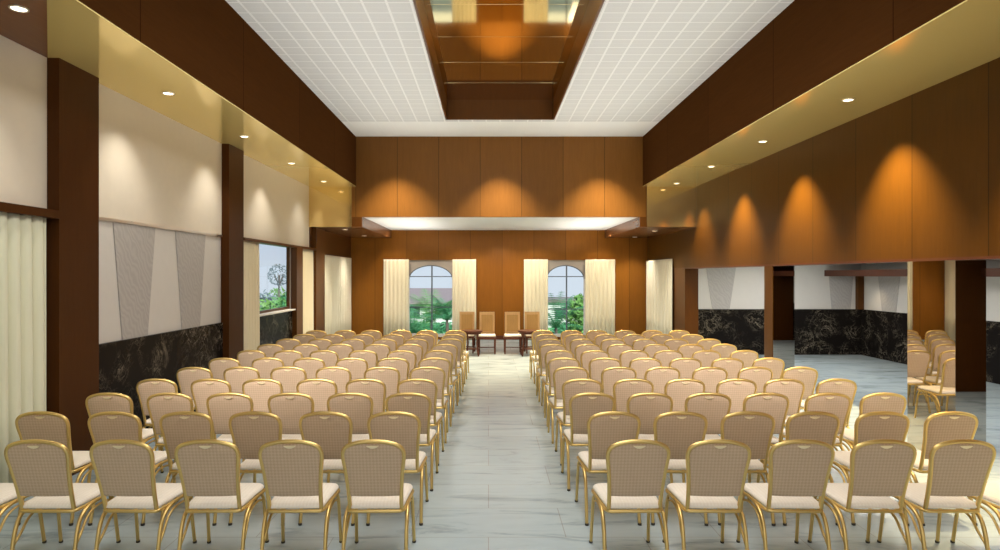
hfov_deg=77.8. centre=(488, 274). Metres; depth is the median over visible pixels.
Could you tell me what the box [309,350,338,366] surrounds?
banquet chair
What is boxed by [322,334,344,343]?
banquet chair
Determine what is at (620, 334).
banquet chair
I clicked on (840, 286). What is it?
wall panel
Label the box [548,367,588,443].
banquet chair
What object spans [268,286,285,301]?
bush
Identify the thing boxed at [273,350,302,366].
banquet chair
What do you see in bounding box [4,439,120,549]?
banquet chair
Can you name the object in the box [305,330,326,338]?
banquet chair
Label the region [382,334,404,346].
banquet chair
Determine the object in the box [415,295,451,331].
palm
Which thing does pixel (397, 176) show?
wall
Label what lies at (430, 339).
banquet chair
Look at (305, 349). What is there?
banquet chair
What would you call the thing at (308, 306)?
curtain
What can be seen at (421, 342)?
banquet chair
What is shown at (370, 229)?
ceiling
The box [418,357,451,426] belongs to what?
banquet chair
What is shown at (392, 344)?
banquet chair
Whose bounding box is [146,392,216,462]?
banquet chair
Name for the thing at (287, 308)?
window
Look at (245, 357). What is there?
banquet chair
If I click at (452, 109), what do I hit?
trim
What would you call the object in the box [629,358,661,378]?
banquet chair
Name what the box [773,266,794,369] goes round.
doorway
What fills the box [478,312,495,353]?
wooden chair
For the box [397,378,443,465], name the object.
banquet chair
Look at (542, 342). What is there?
banquet chair
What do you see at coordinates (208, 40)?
wall
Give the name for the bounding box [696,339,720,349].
banquet chair
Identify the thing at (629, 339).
banquet chair
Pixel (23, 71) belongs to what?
panel
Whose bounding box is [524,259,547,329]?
curtain
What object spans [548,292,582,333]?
palm
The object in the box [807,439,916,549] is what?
banquet chair
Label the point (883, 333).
wall
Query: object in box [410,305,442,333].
bush
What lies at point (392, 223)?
ceiling
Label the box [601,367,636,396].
banquet chair
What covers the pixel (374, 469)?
banquet chair
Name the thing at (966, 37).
ceiling
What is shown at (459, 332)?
banquet chair
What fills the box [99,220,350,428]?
wall
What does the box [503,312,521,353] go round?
wooden chair
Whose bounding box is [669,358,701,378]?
banquet chair
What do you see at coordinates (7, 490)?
banquet chair
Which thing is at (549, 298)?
building
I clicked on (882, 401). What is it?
banquet chair
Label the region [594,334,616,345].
banquet chair
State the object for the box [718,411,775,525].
banquet chair
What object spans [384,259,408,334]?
curtain
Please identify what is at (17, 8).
recessed light
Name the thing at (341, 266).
curtain
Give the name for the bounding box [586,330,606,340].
banquet chair
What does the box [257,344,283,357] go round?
banquet chair
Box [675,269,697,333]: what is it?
column
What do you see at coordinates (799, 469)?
banquet chair
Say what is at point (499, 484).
floor
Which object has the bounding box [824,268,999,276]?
trim
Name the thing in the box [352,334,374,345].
banquet chair
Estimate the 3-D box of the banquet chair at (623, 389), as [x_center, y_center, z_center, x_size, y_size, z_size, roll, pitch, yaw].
[1.542,1.563,6.846,0.465,0.939,0.601,0,0,1]
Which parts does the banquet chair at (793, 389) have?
frame, backrest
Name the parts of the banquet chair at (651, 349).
frame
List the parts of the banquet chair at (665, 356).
frame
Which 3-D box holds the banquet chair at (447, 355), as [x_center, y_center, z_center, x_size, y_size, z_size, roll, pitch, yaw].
[-0.717,1.563,9.351,0.461,0.939,0.600,0,0,3]
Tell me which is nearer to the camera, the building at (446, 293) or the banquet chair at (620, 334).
the banquet chair at (620, 334)
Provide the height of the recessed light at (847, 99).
0.018 m
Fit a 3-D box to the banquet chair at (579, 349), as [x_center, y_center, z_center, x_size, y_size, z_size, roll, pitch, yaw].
[1.581,1.563,10.167,0.461,0.939,0.600,0,0,-2]
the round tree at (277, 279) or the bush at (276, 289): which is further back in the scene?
the bush at (276, 289)
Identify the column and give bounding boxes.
[46,58,98,475]
[221,144,243,359]
[291,248,302,338]
[311,228,324,331]
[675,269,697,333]
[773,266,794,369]
[855,276,863,308]
[907,260,985,449]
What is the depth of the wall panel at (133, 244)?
7.57 m
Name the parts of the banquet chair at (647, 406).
seat, frame, backrest, leg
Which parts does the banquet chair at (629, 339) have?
frame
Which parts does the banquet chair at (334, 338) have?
backrest, frame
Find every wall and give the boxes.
[78,0,355,185]
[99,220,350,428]
[309,136,695,226]
[351,230,646,339]
[643,0,964,185]
[647,57,999,330]
[698,264,860,354]
[861,260,999,383]
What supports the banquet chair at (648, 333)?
on the floor
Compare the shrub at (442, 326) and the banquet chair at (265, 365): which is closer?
the banquet chair at (265, 365)
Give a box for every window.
[259,243,295,315]
[409,260,451,336]
[548,260,584,336]
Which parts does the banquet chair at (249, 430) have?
leg, seat, seat frame, backrest, frame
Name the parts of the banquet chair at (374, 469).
leg, leg, backrest, frame, seat frame, seat, leg, leg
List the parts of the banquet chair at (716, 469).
leg, leg, seat, seat frame, frame, backrest, leg, leg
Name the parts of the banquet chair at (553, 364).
leg, leg, seat, backrest, frame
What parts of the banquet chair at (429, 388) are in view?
backrest, frame, seat, seat frame, leg, leg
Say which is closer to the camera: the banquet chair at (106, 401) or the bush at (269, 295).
the banquet chair at (106, 401)
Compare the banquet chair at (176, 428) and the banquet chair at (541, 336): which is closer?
the banquet chair at (176, 428)
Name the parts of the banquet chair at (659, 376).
frame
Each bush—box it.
[260,289,277,308]
[260,297,285,309]
[260,298,276,310]
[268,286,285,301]
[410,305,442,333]
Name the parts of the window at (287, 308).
sill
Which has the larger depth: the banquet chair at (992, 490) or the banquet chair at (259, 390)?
the banquet chair at (259, 390)
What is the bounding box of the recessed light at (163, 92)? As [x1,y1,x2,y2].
[162,91,174,95]
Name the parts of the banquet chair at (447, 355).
frame, backrest, leg, leg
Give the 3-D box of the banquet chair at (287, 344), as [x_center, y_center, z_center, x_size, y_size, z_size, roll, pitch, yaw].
[-3.469,1.563,10.974,0.461,0.939,0.600,0,0,-2]
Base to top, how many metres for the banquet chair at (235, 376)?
0.939 m
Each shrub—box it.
[425,321,451,333]
[550,322,577,333]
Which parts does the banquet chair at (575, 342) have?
frame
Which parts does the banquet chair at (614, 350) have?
frame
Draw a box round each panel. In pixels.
[0,35,46,208]
[99,84,308,246]
[112,222,154,339]
[175,231,205,328]
[706,268,735,308]
[829,276,852,308]
[878,276,899,311]
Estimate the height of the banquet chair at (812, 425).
0.939 m
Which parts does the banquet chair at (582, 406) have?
leg, leg, seat frame, seat, frame, backrest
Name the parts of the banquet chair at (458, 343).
backrest, frame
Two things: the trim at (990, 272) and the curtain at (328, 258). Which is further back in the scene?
the curtain at (328, 258)
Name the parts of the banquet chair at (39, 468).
leg, backrest, frame, leg, seat frame, seat, leg, leg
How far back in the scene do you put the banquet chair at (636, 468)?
4.20 m
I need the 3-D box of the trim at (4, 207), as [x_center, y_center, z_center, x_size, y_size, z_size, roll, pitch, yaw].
[-4.270,-0.590,1.540,0.160,0.080,9.080,0,0,0]
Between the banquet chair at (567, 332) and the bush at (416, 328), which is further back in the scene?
the bush at (416, 328)
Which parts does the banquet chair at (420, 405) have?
backrest, frame, seat, seat frame, leg, leg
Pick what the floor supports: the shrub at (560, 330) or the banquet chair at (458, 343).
the banquet chair at (458, 343)
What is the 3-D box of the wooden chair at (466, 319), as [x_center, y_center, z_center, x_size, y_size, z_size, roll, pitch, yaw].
[-0.588,1.503,16.275,0.470,1.056,0.530,0,0,4]
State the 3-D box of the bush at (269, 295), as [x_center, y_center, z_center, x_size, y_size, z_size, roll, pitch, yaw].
[-9.859,2.372,26.411,2.250,3.717,2.269,0,0,-22]
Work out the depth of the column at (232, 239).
10.24 m
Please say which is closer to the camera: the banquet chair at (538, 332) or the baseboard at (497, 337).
the banquet chair at (538, 332)
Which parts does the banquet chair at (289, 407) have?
frame, seat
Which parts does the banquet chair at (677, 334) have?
frame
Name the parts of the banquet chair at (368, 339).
frame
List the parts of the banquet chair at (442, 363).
backrest, frame, leg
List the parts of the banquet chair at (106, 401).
leg, backrest, frame, seat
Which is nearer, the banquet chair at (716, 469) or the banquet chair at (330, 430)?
the banquet chair at (716, 469)
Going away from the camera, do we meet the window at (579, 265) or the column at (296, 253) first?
the column at (296, 253)
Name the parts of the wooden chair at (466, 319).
backrest, frame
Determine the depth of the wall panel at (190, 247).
9.02 m
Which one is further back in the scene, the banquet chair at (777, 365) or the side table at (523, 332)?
the side table at (523, 332)
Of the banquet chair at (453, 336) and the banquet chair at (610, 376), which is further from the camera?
the banquet chair at (453, 336)
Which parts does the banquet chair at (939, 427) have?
leg, seat frame, seat, frame, backrest, leg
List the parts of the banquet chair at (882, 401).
seat frame, seat, leg, frame, backrest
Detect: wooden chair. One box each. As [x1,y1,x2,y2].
[459,312,475,353]
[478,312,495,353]
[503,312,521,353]
[524,312,539,353]
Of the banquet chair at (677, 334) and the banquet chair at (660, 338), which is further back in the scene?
the banquet chair at (677, 334)
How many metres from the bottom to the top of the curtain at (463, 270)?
2.500 m
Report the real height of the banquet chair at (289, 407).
0.939 m
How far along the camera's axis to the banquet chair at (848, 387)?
6.57 m
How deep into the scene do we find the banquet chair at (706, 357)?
9.06 m
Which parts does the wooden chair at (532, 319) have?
backrest, frame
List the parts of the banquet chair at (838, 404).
frame, backrest, leg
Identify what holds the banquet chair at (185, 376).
on the floor
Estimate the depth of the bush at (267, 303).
18.83 m
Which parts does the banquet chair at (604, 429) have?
leg, leg, seat frame, seat, backrest, frame, leg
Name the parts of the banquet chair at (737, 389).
frame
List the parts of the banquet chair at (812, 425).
leg, leg, frame, backrest, leg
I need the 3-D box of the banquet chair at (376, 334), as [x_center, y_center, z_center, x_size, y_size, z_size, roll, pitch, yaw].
[-2.331,1.563,12.613,0.461,0.939,0.600,0,0,1]
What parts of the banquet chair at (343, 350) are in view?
frame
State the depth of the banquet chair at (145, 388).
6.58 m
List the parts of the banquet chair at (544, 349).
leg, leg, seat, backrest, frame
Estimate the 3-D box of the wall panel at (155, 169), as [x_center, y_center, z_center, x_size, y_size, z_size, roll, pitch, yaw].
[-4.340,-1.390,10.525,0.020,1.480,8.850,0,0,0]
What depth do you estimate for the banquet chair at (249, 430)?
5.01 m
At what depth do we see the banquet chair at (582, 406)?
5.82 m
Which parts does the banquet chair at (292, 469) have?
leg, leg, backrest, frame, seat frame, seat, leg, leg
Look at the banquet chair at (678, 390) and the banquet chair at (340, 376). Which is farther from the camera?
the banquet chair at (340, 376)
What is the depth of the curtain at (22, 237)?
5.60 m
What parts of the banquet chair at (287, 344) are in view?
frame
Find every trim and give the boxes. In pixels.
[0,202,60,218]
[99,216,221,236]
[244,237,316,249]
[352,217,362,226]
[413,0,604,119]
[639,217,646,226]
[682,256,999,268]
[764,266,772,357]
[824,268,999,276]
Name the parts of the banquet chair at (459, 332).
backrest, frame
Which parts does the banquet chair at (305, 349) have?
frame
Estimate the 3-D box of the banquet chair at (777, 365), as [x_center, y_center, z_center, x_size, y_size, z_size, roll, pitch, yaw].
[3.725,1.563,8.520,0.461,0.939,0.600,0,0,-1]
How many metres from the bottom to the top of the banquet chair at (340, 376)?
0.939 m
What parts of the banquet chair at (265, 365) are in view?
frame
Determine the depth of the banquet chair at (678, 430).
5.01 m
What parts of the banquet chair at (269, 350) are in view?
frame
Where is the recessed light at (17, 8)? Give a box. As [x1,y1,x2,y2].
[8,4,29,12]
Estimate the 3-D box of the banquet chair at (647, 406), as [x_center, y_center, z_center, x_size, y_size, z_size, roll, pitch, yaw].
[1.516,1.563,6.066,0.465,0.939,0.601,0,0,1]
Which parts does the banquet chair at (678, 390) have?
frame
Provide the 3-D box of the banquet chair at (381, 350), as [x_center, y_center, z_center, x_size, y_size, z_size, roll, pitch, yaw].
[-1.785,1.563,10.172,0.461,0.939,0.600,0,0,-1]
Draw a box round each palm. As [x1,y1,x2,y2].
[410,289,451,328]
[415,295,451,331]
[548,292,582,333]
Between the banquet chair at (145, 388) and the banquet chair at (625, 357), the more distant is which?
the banquet chair at (625, 357)
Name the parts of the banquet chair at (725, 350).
frame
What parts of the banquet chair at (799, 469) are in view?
leg, leg, seat, seat frame, leg, frame, backrest, leg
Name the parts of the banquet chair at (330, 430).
leg, backrest, frame, seat, seat frame, leg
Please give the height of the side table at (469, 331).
0.644 m
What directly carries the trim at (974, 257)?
attached to the wall at (917, 175)
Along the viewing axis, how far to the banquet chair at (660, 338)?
11.53 m
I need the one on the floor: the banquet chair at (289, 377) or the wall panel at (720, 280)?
the banquet chair at (289, 377)
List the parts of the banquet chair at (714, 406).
leg, frame, backrest, seat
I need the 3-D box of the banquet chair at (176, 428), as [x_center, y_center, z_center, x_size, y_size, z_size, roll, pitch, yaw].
[-2.439,1.563,5.266,0.465,0.939,0.601,0,0,0]
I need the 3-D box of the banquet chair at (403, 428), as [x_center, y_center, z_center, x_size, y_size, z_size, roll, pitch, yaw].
[-0.765,1.563,5.266,0.465,0.939,0.601,0,0,-1]
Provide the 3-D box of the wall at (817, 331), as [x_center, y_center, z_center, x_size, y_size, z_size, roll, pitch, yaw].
[7.400,0.850,15.840,4.200,2.360,0.120,0,0,0]
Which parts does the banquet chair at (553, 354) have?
leg, leg, backrest, frame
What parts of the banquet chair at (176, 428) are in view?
leg, seat, backrest, frame, leg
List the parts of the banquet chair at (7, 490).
seat, leg, seat frame, leg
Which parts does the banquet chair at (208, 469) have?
leg, backrest, frame, leg, seat frame, seat, leg, leg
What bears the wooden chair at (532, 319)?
on the floor
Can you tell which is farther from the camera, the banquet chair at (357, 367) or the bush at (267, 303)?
the bush at (267, 303)
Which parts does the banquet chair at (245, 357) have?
frame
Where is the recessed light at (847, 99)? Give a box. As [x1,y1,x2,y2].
[842,98,854,101]
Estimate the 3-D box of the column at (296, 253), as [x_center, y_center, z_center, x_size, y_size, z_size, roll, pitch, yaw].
[-4.275,0.715,13.840,0.130,2.630,0.440,0,0,0]
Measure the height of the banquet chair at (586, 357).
0.939 m
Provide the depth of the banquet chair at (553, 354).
9.07 m
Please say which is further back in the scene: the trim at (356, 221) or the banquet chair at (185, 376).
the trim at (356, 221)
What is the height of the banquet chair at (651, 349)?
0.939 m
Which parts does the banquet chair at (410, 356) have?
backrest, frame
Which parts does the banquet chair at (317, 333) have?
frame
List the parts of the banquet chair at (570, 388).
leg, leg, seat frame, seat, backrest, frame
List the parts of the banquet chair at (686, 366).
frame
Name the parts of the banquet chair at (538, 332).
backrest, frame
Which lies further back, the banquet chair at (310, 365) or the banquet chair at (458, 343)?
the banquet chair at (458, 343)
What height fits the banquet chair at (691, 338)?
0.939 m
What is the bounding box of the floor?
[0,340,999,549]
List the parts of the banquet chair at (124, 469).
leg, backrest, frame, leg, seat frame, seat, leg, leg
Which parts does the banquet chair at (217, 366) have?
frame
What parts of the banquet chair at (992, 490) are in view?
leg, seat frame, leg, seat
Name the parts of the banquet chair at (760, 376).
frame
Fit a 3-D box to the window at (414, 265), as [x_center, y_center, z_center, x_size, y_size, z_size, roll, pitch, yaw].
[-1.825,0.735,19.585,1.452,2.410,0.230,0,0,0]
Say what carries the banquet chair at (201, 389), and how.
on the floor
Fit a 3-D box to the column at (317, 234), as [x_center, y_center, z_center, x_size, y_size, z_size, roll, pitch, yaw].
[-4.275,0.435,15.550,0.130,3.190,0.800,0,0,0]
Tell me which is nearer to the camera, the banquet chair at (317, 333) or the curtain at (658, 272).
the banquet chair at (317, 333)
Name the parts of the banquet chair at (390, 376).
backrest, frame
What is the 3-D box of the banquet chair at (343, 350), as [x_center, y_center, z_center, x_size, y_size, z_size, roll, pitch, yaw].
[-2.371,1.563,10.175,0.461,0.939,0.600,0,0,0]
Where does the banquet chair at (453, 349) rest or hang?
on the floor
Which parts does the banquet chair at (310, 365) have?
frame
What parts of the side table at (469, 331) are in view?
leg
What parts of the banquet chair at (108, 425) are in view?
leg, backrest, frame, leg, seat, seat frame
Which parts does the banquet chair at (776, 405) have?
frame, backrest, seat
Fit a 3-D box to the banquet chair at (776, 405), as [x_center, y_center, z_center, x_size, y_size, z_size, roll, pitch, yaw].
[2.598,1.563,6.066,0.465,0.939,0.601,0,0,0]
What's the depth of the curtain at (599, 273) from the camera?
19.42 m
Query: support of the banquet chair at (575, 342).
on the floor
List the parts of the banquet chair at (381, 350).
frame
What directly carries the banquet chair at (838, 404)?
on the floor
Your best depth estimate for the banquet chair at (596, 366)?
8.25 m
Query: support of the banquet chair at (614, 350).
on the floor
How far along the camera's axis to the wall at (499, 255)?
19.50 m
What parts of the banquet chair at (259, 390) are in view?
backrest, frame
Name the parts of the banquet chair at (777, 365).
backrest, frame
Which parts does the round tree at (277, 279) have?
stem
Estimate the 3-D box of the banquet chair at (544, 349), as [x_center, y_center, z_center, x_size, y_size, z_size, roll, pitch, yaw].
[1.030,1.563,10.160,0.461,0.939,0.600,0,0,0]
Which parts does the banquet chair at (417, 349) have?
frame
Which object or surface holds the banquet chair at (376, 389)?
on the floor
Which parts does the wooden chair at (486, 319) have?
seat frame, seat, backrest, frame, leg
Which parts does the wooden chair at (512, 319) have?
leg, seat frame, backrest, frame, seat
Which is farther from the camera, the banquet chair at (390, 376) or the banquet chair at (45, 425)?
the banquet chair at (390, 376)
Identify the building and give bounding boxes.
[410,288,451,323]
[548,297,575,326]
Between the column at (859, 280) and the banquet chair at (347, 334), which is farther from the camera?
the column at (859, 280)
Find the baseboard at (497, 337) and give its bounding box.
[480,336,518,339]
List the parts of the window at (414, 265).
frame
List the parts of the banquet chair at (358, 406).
leg, backrest, frame, seat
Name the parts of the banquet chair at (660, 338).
frame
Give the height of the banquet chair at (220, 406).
0.939 m
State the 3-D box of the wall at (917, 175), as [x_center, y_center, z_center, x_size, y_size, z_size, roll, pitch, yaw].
[5.150,-0.100,8.350,0.300,4.260,22.700,0,0,0]
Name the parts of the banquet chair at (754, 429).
leg, frame, backrest, leg, seat, seat frame, leg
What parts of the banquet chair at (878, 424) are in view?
seat frame, seat, leg, frame, backrest, leg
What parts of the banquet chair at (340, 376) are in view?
frame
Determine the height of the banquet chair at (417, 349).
0.939 m
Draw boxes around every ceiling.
[0,0,355,186]
[226,0,793,135]
[311,217,391,237]
[364,217,636,229]
[424,0,588,99]
[605,217,692,237]
[643,0,999,186]
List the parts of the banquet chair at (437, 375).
backrest, frame, seat, seat frame, leg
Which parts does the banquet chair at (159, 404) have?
backrest, frame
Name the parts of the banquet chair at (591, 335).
frame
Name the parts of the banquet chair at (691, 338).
frame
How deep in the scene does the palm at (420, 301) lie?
33.77 m
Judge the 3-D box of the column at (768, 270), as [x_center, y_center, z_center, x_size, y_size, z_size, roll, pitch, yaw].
[4.992,0.935,11.050,0.013,2.190,0.320,0,0,0]
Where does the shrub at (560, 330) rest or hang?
on the lawn
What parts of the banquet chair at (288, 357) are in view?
frame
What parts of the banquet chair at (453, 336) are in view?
backrest, frame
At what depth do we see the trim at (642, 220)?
14.95 m
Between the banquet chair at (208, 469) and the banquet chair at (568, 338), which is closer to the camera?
the banquet chair at (208, 469)
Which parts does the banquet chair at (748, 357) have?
frame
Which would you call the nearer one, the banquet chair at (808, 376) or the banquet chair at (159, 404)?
the banquet chair at (159, 404)
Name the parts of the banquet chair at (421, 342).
frame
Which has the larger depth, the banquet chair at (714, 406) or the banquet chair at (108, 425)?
the banquet chair at (714, 406)
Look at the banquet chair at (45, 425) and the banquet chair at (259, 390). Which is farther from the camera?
the banquet chair at (259, 390)
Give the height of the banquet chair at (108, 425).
0.939 m
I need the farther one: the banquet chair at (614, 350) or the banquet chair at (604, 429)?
the banquet chair at (614, 350)
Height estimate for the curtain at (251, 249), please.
2.610 m
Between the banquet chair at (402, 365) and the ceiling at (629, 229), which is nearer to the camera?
the banquet chair at (402, 365)
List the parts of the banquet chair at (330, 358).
frame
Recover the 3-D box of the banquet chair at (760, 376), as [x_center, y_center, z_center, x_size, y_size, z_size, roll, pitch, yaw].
[3.188,1.563,7.703,0.461,0.939,0.600,0,0,-3]
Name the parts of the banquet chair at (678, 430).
leg, seat, seat frame, frame, backrest, leg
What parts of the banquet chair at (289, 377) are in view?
frame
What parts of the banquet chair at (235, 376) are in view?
frame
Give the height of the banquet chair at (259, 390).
0.939 m
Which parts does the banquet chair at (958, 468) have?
leg, leg, seat frame, leg, seat, frame, backrest, leg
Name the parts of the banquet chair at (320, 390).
frame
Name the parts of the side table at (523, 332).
leg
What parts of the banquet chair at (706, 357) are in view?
frame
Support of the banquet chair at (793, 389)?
on the floor
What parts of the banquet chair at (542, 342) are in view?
backrest, frame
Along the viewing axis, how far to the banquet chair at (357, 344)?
10.69 m
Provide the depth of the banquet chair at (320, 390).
6.58 m
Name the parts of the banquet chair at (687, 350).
frame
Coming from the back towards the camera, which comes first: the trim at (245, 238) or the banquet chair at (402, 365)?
the trim at (245, 238)
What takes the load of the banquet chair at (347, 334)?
on the floor
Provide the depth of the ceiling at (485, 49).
10.09 m
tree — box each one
[267,264,285,296]
[564,293,582,333]
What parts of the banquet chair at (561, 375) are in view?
leg, leg, seat frame, seat, backrest, frame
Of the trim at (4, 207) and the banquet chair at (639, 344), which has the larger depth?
the banquet chair at (639, 344)
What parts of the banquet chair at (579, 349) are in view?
frame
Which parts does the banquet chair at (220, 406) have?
seat, backrest, frame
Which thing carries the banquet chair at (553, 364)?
on the floor
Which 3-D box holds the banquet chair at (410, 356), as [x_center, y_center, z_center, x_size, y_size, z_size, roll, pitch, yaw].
[-1.266,1.563,9.326,0.461,0.939,0.600,0,0,1]
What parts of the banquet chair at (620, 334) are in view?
frame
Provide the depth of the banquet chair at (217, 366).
8.22 m
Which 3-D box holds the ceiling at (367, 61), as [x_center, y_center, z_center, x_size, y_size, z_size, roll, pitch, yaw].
[0.260,-3.365,5.975,6.920,0.050,17.950,0,0,0]
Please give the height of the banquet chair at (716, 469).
0.939 m
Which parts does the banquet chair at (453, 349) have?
backrest, frame, leg, leg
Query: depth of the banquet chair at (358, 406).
5.80 m
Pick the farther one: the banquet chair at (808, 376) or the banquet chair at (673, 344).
the banquet chair at (673, 344)
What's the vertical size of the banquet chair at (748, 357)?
0.939 m
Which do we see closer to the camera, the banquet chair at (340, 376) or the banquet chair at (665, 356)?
the banquet chair at (340, 376)
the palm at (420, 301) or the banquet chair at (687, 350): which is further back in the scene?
the palm at (420, 301)
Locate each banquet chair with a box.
[0,483,46,543]
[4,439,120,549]
[15,411,110,525]
[85,392,163,482]
[88,411,177,525]
[89,439,196,549]
[136,378,177,450]
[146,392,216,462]
[159,411,216,525]
[174,439,268,549]
[176,367,212,409]
[191,378,231,415]
[206,392,253,482]
[208,358,240,379]
[223,366,259,393]
[228,411,284,525]
[237,350,265,366]
[242,378,282,461]
[252,357,284,378]
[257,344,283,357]
[258,439,341,549]
[268,392,313,439]
[270,366,306,392]
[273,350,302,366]
[276,338,300,349]
[292,344,319,357]
[293,334,315,343]
[293,357,324,378]
[296,378,337,411]
[298,411,354,525]
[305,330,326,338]
[308,338,332,349]
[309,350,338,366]
[315,366,351,393]
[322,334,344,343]
[327,344,353,358]
[327,392,373,482]
[334,330,355,338]
[335,358,367,379]
[340,338,364,350]
[341,439,415,549]
[345,378,385,414]
[348,350,377,368]
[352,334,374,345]
[361,330,381,339]
[363,344,390,360]
[364,367,399,408]
[366,411,428,525]
[372,339,396,350]
[377,357,409,380]
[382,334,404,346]
[385,392,438,490]
[387,350,416,378]
[390,330,411,339]
[396,344,422,367]
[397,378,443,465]
[404,338,428,358]
[409,366,447,442]
[412,334,434,350]
[416,330,437,344]
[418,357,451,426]
[424,350,457,412]
[431,344,460,401]
[438,338,463,391]
[441,334,466,383]
[445,330,468,372]
[529,330,552,372]
[530,334,557,383]
[536,338,562,382]
[536,344,566,401]
[541,350,573,405]
[544,357,579,426]
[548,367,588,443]
[555,378,602,465]
[561,330,581,345]
[561,392,614,490]
[564,334,586,350]
[569,338,594,358]
[574,344,601,366]
[575,411,641,525]
[580,350,609,378]
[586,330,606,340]
[588,357,620,382]
[589,439,670,549]
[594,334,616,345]
[600,338,625,351]
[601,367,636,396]
[607,344,633,359]
[613,378,653,411]
[614,330,635,339]
[619,350,648,366]
[622,334,645,345]
[626,392,672,482]
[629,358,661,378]
[632,339,657,350]
[641,330,662,338]
[643,344,669,357]
[644,367,679,393]
[650,334,673,343]
[651,411,707,525]
[653,350,682,366]
[662,439,750,549]
[664,339,688,350]
[664,378,704,411]
[668,330,689,338]
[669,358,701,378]
[677,344,703,357]
[680,334,703,343]
[682,392,730,482]
[692,350,720,366]
[692,367,727,392]
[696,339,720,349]
[710,344,736,357]
[711,358,743,378]
[716,378,756,413]
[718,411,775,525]
[729,350,758,367]
[736,439,834,549]
[737,366,772,392]
[743,392,788,463]
[752,357,784,426]
[756,411,839,525]
[763,378,804,439]
[781,367,817,408]
[781,392,850,481]
[799,378,856,445]
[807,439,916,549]
[819,411,909,525]
[836,392,906,450]
[877,439,995,549]
[909,411,977,525]
[950,483,999,542]
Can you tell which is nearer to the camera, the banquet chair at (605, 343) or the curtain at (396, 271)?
the banquet chair at (605, 343)
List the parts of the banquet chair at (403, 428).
leg, backrest, frame, seat, seat frame, leg, leg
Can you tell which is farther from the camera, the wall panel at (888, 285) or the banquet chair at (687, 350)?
the wall panel at (888, 285)
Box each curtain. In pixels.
[0,212,45,504]
[244,241,259,349]
[303,249,313,333]
[325,255,332,333]
[332,256,350,333]
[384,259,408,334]
[452,259,475,338]
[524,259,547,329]
[585,259,614,335]
[646,259,671,333]
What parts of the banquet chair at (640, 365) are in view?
frame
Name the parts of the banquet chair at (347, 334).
frame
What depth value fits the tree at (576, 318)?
33.60 m
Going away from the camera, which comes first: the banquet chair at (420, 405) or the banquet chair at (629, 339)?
the banquet chair at (420, 405)
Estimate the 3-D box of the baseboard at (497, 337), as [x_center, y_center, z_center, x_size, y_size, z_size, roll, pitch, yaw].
[0.360,1.970,19.490,1.440,0.120,0.020,0,0,0]
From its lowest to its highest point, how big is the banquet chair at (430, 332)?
0.939 m
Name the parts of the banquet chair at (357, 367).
frame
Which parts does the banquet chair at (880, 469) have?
leg, leg, seat, seat frame, leg, frame, backrest, leg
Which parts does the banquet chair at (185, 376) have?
backrest, frame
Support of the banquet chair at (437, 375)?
on the floor
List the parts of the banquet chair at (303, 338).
frame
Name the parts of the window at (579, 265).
frame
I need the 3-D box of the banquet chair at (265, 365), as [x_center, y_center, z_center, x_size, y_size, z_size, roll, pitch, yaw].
[-2.943,1.563,8.526,0.461,0.939,0.600,0,0,-1]
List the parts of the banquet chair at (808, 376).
frame, backrest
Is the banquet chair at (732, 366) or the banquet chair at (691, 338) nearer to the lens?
the banquet chair at (732, 366)
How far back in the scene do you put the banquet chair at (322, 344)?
10.70 m
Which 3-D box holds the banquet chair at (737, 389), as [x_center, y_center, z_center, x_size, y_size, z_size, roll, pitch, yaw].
[2.631,1.563,6.846,0.465,0.939,0.601,0,0,0]
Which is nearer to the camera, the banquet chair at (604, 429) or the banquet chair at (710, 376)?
the banquet chair at (604, 429)
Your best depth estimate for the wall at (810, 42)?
7.87 m
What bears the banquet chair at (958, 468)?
on the floor
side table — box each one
[462,329,482,355]
[518,329,536,356]
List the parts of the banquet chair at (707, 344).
frame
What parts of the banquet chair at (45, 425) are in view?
backrest, frame, seat, seat frame, leg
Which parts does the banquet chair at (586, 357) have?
backrest, frame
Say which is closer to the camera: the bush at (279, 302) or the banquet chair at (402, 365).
the banquet chair at (402, 365)
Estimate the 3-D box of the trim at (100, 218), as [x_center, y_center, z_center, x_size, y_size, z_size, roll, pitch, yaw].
[-4.336,-0.632,8.380,0.028,0.035,3.360,0,0,0]
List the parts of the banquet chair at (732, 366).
frame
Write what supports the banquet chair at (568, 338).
on the floor
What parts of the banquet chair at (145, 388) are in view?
backrest, frame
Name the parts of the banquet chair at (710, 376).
frame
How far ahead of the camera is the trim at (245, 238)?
12.31 m
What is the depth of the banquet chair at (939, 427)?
5.01 m
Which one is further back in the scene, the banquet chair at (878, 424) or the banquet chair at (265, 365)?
the banquet chair at (265, 365)
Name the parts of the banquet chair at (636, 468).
leg, leg, seat, seat frame, backrest, frame, leg, leg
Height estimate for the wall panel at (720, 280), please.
1.180 m
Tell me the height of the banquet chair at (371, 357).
0.939 m
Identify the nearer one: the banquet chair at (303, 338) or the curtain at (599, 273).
the banquet chair at (303, 338)
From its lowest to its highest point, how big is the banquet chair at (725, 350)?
0.939 m
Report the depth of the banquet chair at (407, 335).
12.35 m
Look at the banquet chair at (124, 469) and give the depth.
4.20 m
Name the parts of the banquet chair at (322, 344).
frame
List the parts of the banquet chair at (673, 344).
frame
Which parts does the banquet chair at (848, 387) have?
frame, backrest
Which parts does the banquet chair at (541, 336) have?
leg, backrest, frame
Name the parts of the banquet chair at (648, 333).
frame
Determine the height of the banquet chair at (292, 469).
0.939 m
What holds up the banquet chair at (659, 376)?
on the floor
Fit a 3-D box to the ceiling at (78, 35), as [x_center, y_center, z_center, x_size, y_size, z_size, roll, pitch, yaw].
[-3.765,-2.136,5.975,1.130,0.012,17.950,0,0,0]
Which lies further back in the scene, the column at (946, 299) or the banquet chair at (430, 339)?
the banquet chair at (430, 339)
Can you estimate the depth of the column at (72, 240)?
6.29 m
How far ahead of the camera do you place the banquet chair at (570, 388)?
6.58 m
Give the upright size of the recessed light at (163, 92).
0.018 m

